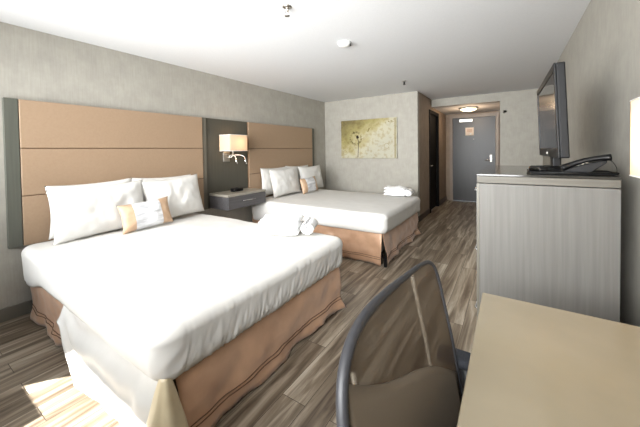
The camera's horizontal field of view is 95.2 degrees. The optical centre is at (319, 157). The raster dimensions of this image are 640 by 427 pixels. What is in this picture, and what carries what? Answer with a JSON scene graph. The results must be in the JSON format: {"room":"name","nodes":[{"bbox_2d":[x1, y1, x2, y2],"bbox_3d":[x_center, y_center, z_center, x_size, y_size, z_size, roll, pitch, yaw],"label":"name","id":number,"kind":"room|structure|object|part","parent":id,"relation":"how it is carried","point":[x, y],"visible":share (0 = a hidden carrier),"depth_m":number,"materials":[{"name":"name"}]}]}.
{"room":"hotel room","nodes":[
{"label":"hotel room","id":0,"kind":"room"},
{"bbox_2d":[0,22,325,308],"bbox_3d":[-1.565,0.061,4.067,0.120,2.440,6.247,0,2,33],"label":"wall","id":1,"kind":"structure","parent":0,"point":[35,65],"depth_m":3.06,"materials":[{"name":"paint"}]},
{"bbox_2d":[0,300,32,322],"bbox_3d":[-1.492,1.228,4.057,0.014,0.105,6.007,0,2,33],"label":"baseboard","id":2,"kind":"structure","parent":1,"relation":"attached to","point":[8,313],"depth_m":2.44,"materials":[{"name":"grey"}]},
{"bbox_2d":[2,97,203,248],"bbox_3d":[-2.065,0.104,3.135,0.058,1.232,1.808,0,2,33],"label":"headboard","id":3,"kind":"object","parent":1,"relation":"attached to","point":[45,143],"visible":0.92,"depth_m":2.73,"materials":[{"name":"brown fabric"}]},
{"bbox_3d":[-2.028,-0.307,3.149,0.012,0.404,1.721,0,2,33],"label":"upholstered panel","id":4,"kind":"part","parent":3,"relation":"part of","materials":[{"name":"beige fabric"}]},
{"bbox_3d":[-2.022,0.099,3.159,0.012,0.392,1.721,0,2,33],"label":"upholstered panel","id":5,"kind":"part","parent":3,"relation":"part of","materials":[{"name":"beige fabric"}]},
{"bbox_3d":[-2.016,0.508,3.168,0.012,0.412,1.721,0,2,33],"label":"upholstered panel","id":6,"kind":"part","parent":3,"relation":"part of","materials":[{"name":"beige plastic"}]},
{"bbox_2d":[201,117,247,209],"bbox_3d":[-1.356,0.069,4.237,0.045,1.232,0.801,0,2,33],"label":"wall panel","id":7,"kind":"object","parent":1,"relation":"attached to","point":[218,175],"visible":0.73,"depth_m":4.13,"materials":[{"name":"grey wood"}]},
{"bbox_2d":[219,134,246,163],"bbox_3d":[-1.239,-0.115,4.170,0.259,0.418,0.330,0,2,33],"label":"wall sconce","id":8,"kind":"object","parent":7,"relation":"attached to","point":[228,142],"visible":1,"depth_m":4.07,"materials":[{"name":"beige fabric"}]},
{"bbox_3d":[-1.350,-0.013,4.219,0.018,0.135,0.110,0,2,33],"label":"plate","id":9,"kind":"part","parent":8,"relation":"part of","materials":[{"name":"silver metal"}]},
{"bbox_3d":[-1.230,-0.209,4.161,0.229,0.223,0.325,0,2,33],"label":"lamp shade","id":10,"kind":"part","parent":8,"relation":"part of","materials":[{"name":"beige fabric"}]},
{"bbox_2d":[209,188,265,210],"bbox_3d":[-1.145,0.576,4.161,0.422,0.200,0.695,0,2,33],"label":"nightstand","id":11,"kind":"object","parent":7,"relation":"attached to","point":[224,200],"visible":1,"depth_m":3.96,"materials":[{"name":"grey wood"}]},
{"bbox_2d":[230,187,242,191],"bbox_3d":[-1.185,0.450,4.174,0.093,0.051,0.170,0,2,33],"label":"alarm clock","id":12,"kind":"object","parent":11,"relation":"on","point":[236,189],"visible":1,"depth_m":4.13,"materials":[{"name":"black plastic"}]},
{"bbox_3d":[-1.001,0.592,4.068,0.019,0.161,0.683,0,2,33],"label":"drawer","id":13,"kind":"part","parent":11,"relation":"part of","materials":[{"name":"wood"}]},
{"bbox_2d":[247,122,313,196],"bbox_3d":[-0.632,0.033,5.338,0.058,1.232,1.823,0,2,33],"label":"headboard","id":14,"kind":"object","parent":1,"relation":"attached to","point":[268,145],"visible":0.74,"depth_m":5.07,"materials":[{"name":"brown fabric"}]},
{"bbox_3d":[-0.628,0.440,5.303,0.012,0.412,1.746,0,2,33],"label":"upholstered panel","id":15,"kind":"part","parent":14,"relation":"part of","materials":[{"name":"beige fabric"}]},
{"bbox_3d":[-0.639,-0.376,5.284,0.012,0.404,1.746,0,2,33],"label":"upholstered panel","id":16,"kind":"part","parent":14,"relation":"part of","materials":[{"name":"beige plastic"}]},
{"bbox_3d":[-0.633,0.030,5.293,0.012,0.392,1.746,0,2,33],"label":"upholstered panel","id":17,"kind":"part","parent":14,"relation":"part of","materials":[{"name":"beige fabric"}]},
{"bbox_2d":[0,200,476,426],"bbox_3d":[0.942,1.293,4.172,4.270,0.100,9.150,0,2,33],"label":"floor","id":18,"kind":"structure","parent":0,"point":[37,389],"depth_m":1.95,"materials":[{"name":"brown wood"}]},
{"bbox_2d":[30,267,345,426],"bbox_3d":[-1.129,1.030,2.418,2.251,0.565,1.672,0,2,33],"label":"bed","id":19,"kind":"object","parent":18,"relation":"on","point":[201,395],"visible":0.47,"depth_m":1.66,"materials":[{"name":"brown fabric"}]},
{"bbox_3d":[-1.552,1.111,1.868,2.123,0.420,0.091,0,2,33],"label":"skirt panel","id":20,"kind":"part","parent":19,"relation":"part of","materials":[{"name":"brown fabric"}]},
{"bbox_2d":[56,305,157,426],"bbox_3d":[-1.198,1.048,1.551,1.220,0.370,0.138,0,2,33],"label":"sheet","id":21,"kind":"object","parent":19,"relation":"hanging from","point":[97,370],"visible":0.53,"depth_m":1.47,"materials":[{"name":"white fabric"}]},
{"bbox_2d":[21,213,342,380],"bbox_3d":[-1.140,0.851,2.460,2.208,0.333,1.636,0,2,33],"label":"mattress","id":22,"kind":"object","parent":19,"relation":"on","point":[165,297],"visible":0.91,"depth_m":1.79,"materials":[{"name":"white fabric"}]},
{"bbox_2d":[44,178,131,239],"bbox_3d":[-2.160,0.457,2.803,0.132,0.478,0.708,0,2,31],"label":"pillow","id":23,"kind":"object","parent":22,"relation":"on","point":[51,235],"visible":0.1,"depth_m":2.64,"materials":[{"name":"white fabric"}]},
{"bbox_2d":[45,179,142,245],"bbox_3d":[-2.011,0.474,2.713,0.227,0.478,0.779,0,2,40],"label":"pillow","id":24,"kind":"object","parent":22,"relation":"on","point":[78,213],"visible":0.86,"depth_m":2.57,"materials":[{"name":"white fabric"}]},
{"bbox_2d":[117,196,172,234],"bbox_3d":[-1.688,0.549,2.851,0.156,0.284,0.489,0,2,39],"label":"accent pillow","id":25,"kind":"object","parent":22,"relation":"on","point":[136,216],"visible":1,"depth_m":2.79,"materials":[{"name":"white fabric"}]},
{"bbox_2d":[132,174,190,201],"bbox_3d":[-1.794,0.439,3.364,0.153,0.478,0.703,0,2,39],"label":"pillow","id":26,"kind":"object","parent":22,"relation":"on","point":[163,178],"visible":0.09,"depth_m":3.24,"materials":[{"name":"white fabric"}]},
{"bbox_2d":[142,174,204,217],"bbox_3d":[-1.630,0.448,3.294,0.203,0.488,0.701,0,2,30],"label":"pillow","id":27,"kind":"object","parent":22,"relation":"on","point":[183,193],"visible":0.82,"depth_m":3.26,"materials":[{"name":"white fabric"}]},
{"bbox_2d":[258,213,303,235],"bbox_3d":[-0.346,0.596,2.643,0.365,0.154,0.285,-1,1,9],"label":"folded towel","id":28,"kind":"object","parent":22,"relation":"on","point":[283,224],"visible":0.98,"depth_m":2.53,"materials":[{"name":"white fabric"}]},
{"bbox_2d":[301,216,317,233],"bbox_3d":[-0.092,0.597,2.601,0.111,0.105,0.244,-1,1,9],"label":"rolled towel","id":29,"kind":"object","parent":22,"relation":"on","point":[309,225],"visible":1,"depth_m":2.50,"materials":[{"name":"white fabric"}]},
{"bbox_3d":[-0.225,1.091,1.909,0.088,0.420,1.462,0,2,34],"label":"skirt panel","id":30,"kind":"part","parent":19,"relation":"part of","materials":[{"name":"brown fabric"}]},
{"bbox_2d":[252,213,420,267],"bbox_3d":[0.270,0.960,4.613,2.215,0.565,1.598,0,2,33],"label":"bed","id":31,"kind":"object","parent":18,"relation":"on","point":[357,245],"visible":0.36,"depth_m":3.63,"materials":[{"name":"brown fabric"}]},
{"bbox_2d":[252,189,419,233],"bbox_3d":[0.263,0.777,4.612,2.214,0.321,1.606,0,2,33],"label":"mattress","id":32,"kind":"object","parent":31,"relation":"on","point":[378,213],"visible":0.91,"depth_m":4.01,"materials":[{"name":"white fabric"}]},
{"bbox_2d":[260,167,286,195],"bbox_3d":[-0.752,0.387,4.964,0.158,0.464,0.698,0,2,40],"label":"pillow","id":33,"kind":"object","parent":32,"relation":"on","point":[266,180],"visible":0.38,"depth_m":4.75,"materials":[{"name":"white fabric"}]},
{"bbox_2d":[269,167,300,197],"bbox_3d":[-0.576,0.396,4.922,0.195,0.470,0.728,0,2,32],"label":"pillow","id":34,"kind":"object","parent":32,"relation":"on","point":[284,181],"visible":1,"depth_m":4.79,"materials":[{"name":"white fabric"}]},
{"bbox_2d":[285,165,307,188],"bbox_3d":[-0.414,0.371,5.484,0.161,0.478,0.701,0,2,40],"label":"pillow","id":35,"kind":"object","parent":32,"relation":"on","point":[304,165],"visible":0.12,"depth_m":5.43,"materials":[{"name":"white fabric"}]},
{"bbox_2d":[300,176,317,193],"bbox_3d":[-0.190,0.472,5.139,0.148,0.274,0.477,0,2,32],"label":"accent pillow","id":36,"kind":"object","parent":32,"relation":"on","point":[309,184],"visible":1,"depth_m":5.05,"materials":[{"name":"white fabric"}]},
{"bbox_2d":[298,165,323,187],"bbox_3d":[-0.161,0.375,5.558,0.200,0.456,0.723,0,2,31],"label":"pillow","id":37,"kind":"object","parent":32,"relation":"on","point":[304,172],"visible":0.62,"depth_m":5.53,"materials":[{"name":"white fabric"}]},
{"bbox_2d":[384,186,407,195],"bbox_3d":[1.222,0.529,4.715,0.335,0.148,0.276,0,1,27],"label":"folded towel","id":38,"kind":"object","parent":32,"relation":"on","point":[391,190],"visible":0.96,"depth_m":4.61,"materials":[{"name":"white fabric"}]},
{"bbox_2d":[404,188,413,195],"bbox_3d":[1.405,0.537,4.616,0.113,0.107,0.245,0,1,27],"label":"rolled towel","id":39,"kind":"object","parent":32,"relation":"on","point":[407,192],"visible":1,"depth_m":4.53,"materials":[{"name":"white fabric"}]},
{"bbox_3d":[1.163,1.023,4.038,0.090,0.420,1.486,0,2,33],"label":"skirt panel","id":40,"kind":"part","parent":31,"relation":"part of","materials":[{"name":"brown fabric"}]},
{"bbox_2d":[336,260,470,426],"bbox_3d":[0.357,0.826,0.676,0.557,1.008,0.652,0,2,33],"label":"office chair","id":41,"kind":"object","parent":18,"relation":"on","point":[400,364],"visible":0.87,"depth_m":0.72,"materials":[{"name":"grey"}]},
{"bbox_3d":[0.229,0.580,0.723,0.104,0.485,0.576,0,2,39],"label":"panel","id":42,"kind":"part","parent":41,"relation":"part of","materials":[{"name":"brown fabric"}]},
{"bbox_2d":[474,165,621,321],"bbox_3d":[1.364,0.681,1.883,0.603,1.215,0.958,0,2,33],"label":"dresser","id":43,"kind":"object","parent":18,"relation":"on","point":[549,240],"visible":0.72,"depth_m":1.45,"materials":[{"name":"grey wood"}]},
{"bbox_3d":[1.367,0.106,1.862,0.572,0.037,0.954,0,2,33],"label":"rail","id":44,"kind":"part","parent":43,"relation":"part of","materials":[{"name":"beige wood"}]},
{"bbox_2d":[537,61,569,169],"bbox_3d":[1.497,-0.216,1.871,0.248,0.575,0.920,0,2,32],"label":"television","id":45,"kind":"object","parent":43,"relation":"on","point":[552,109],"visible":0.8,"depth_m":1.61,"materials":[{"name":"black plastic"}]},
{"bbox_2d":[527,169,618,174],"bbox_3d":[1.303,0.075,1.534,0.343,0.013,0.166,0,2,30],"label":"tray","id":46,"kind":"object","parent":43,"relation":"on","point":[596,172],"visible":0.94,"depth_m":1.48,"materials":[{"name":"black plastic"}]},
{"bbox_2d":[529,165,547,170],"bbox_3d":[1.211,0.058,1.625,0.044,0.024,0.170,0,1,20],"label":"remote control","id":47,"kind":"object","parent":46,"relation":"on","point":[536,168],"visible":0.97,"depth_m":1.58,"materials":[{"name":"black plastic"}]},
{"bbox_2d":[560,154,616,172],"bbox_3d":[1.347,0.029,1.481,0.215,0.100,0.144,0,2,35],"label":"telephone","id":48,"kind":"object","parent":46,"relation":"on","point":[589,164],"visible":1,"depth_m":1.45,"materials":[{"name":"black plastic"}]},
{"bbox_2d":[457,293,639,426],"bbox_3d":[0.588,0.956,0.547,0.586,0.750,1.267,0,2,33],"label":"desk","id":49,"kind":"object","parent":18,"relation":"on","point":[530,365],"visible":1,"depth_m":0.79,"materials":[{"name":"beige laminate"}]},
{"bbox_2d":[629,97,639,177],"bbox_3d":[0.997,0.196,0.811,0.168,0.744,0.169,0,2,33],"label":"desk lamp","id":50,"kind":"object","parent":49,"relation":"on","point":[635,103],"visible":1,"depth_m":0.87,"materials":[{"name":"beige fabric"}]},
{"bbox_2d":[0,0,590,101],"bbox_3d":[0.429,-1.222,3.381,4.270,0.100,7.400,0,2,33],"label":"ceiling","id":51,"kind":"structure","parent":0,"point":[441,49],"depth_m":2.79,"materials":[{"name":"paint"}]},
{"bbox_2d":[282,4,291,16],"bbox_3d":[-0.248,-1.100,2.196,0.072,0.072,0.072,0,2,33],"label":"sprinkler head","id":52,"kind":"object","parent":51,"relation":"attached to","point":[285,6],"visible":1,"depth_m":2.19},
{"bbox_2d":[338,40,350,47],"bbox_3d":[0.246,-1.139,2.942,0.134,0.042,0.130,0,2,33],"label":"smoke detector","id":53,"kind":"object","parent":51,"relation":"attached to","point":[344,43],"visible":1,"depth_m":2.90,"materials":[{"name":"white plastic"}]},
{"bbox_2d":[325,91,419,215],"bbox_3d":[1.005,-0.021,6.048,2.029,2.440,0.120,0,2,33],"label":"wall","id":54,"kind":"structure","parent":0,"point":[366,175],"depth_m":5.89,"materials":[{"name":"paint"}]},
{"bbox_2d":[341,117,396,157],"bbox_3d":[0.971,-0.386,5.964,1.222,0.795,0.034,0,2,33],"label":"painting","id":55,"kind":"object","parent":54,"relation":"attached to","point":[367,138],"visible":1,"depth_m":5.92,"materials":[{"name":"fabric"}]},
{"bbox_2d":[419,92,445,214],"bbox_3d":[2.580,-0.059,6.719,0.120,2.440,2.723,0,2,33],"label":"wall","id":56,"kind":"structure","parent":0,"point":[424,102],"depth_m":6.01,"materials":[{"name":"wood"}]},
{"bbox_2d":[418,196,446,221],"bbox_3d":[2.620,1.110,6.659,0.014,0.105,2.843,0,2,33],"label":"baseboard","id":57,"kind":"structure","parent":56,"relation":"attached to","point":[423,215],"depth_m":6.02,"materials":[{"name":"grey"}]},
{"bbox_2d":[429,109,438,212],"bbox_3d":[2.531,0.064,6.626,0.139,2.200,0.940,0,2,33],"label":"door","id":58,"kind":"structure","parent":56,"relation":"in","point":[433,116],"depth_m":6.71,"materials":[{"name":"black paint"}]},
{"bbox_2d":[434,102,499,114],"bbox_3d":[3.461,-1.159,6.793,1.275,0.060,1.580,0,2,33],"label":"ceiling","id":59,"kind":"structure","parent":0,"point":[495,106],"depth_m":6.71,"materials":[{"name":"paint"}]},
{"bbox_2d":[459,106,477,110],"bbox_3d":[3.312,-1.080,6.523,0.380,0.080,0.380,0,2,33],"label":"ceiling light","id":60,"kind":"object","parent":59,"relation":"attached to","point":[469,108],"visible":1,"depth_m":6.40,"materials":[{"name":"white glass"}]},
{"bbox_2d":[460,108,476,110],"bbox_3d":[3.312,-1.065,6.523,0.330,0.050,0.330,0,2,33],"label":"diffuser","id":61,"kind":"object","parent":60,"relation":"attached to","point":[462,109],"depth_m":6.43,"materials":[{"name":"beige"}]},
{"bbox_2d":[446,111,499,199],"bbox_3d":[3.939,-0.097,7.530,1.515,2.440,0.120,0,2,33],"label":"wall","id":62,"kind":"structure","parent":0,"point":[449,115],"depth_m":7.79,"materials":[{"name":"white paint"}]},
{"bbox_2d":[450,112,498,201],"bbox_3d":[3.909,0.010,7.451,1.100,2.230,0.171,0,2,33],"label":"door","id":63,"kind":"structure","parent":62,"relation":"in","point":[474,138],"depth_m":7.48,"materials":[{"name":"laminate"}]},
{"bbox_2d":[500,89,542,165],"bbox_3d":[3.877,-0.051,5.544,0.786,2.440,0.120,0,2,33],"label":"wall","id":64,"kind":"structure","parent":0,"point":[519,133],"depth_m":5.52,"materials":[{"name":"paint"}]},
{"bbox_2d":[431,93,499,107],"bbox_3d":[2.997,-1.188,6.080,1.275,0.165,0.120,0,2,33],"label":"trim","id":65,"kind":"structure","parent":64,"relation":"attached to","point":[492,97],"depth_m":6.01,"materials":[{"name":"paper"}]},
{"bbox_2d":[543,0,639,326],"bbox_3d":[2.143,0.049,2.266,0.120,2.440,7.270,0,2,33],"label":"wall","id":66,"kind":"structure","parent":0,"point":[601,57],"depth_m":1.69,"materials":[{"name":"paint"}]}
]}

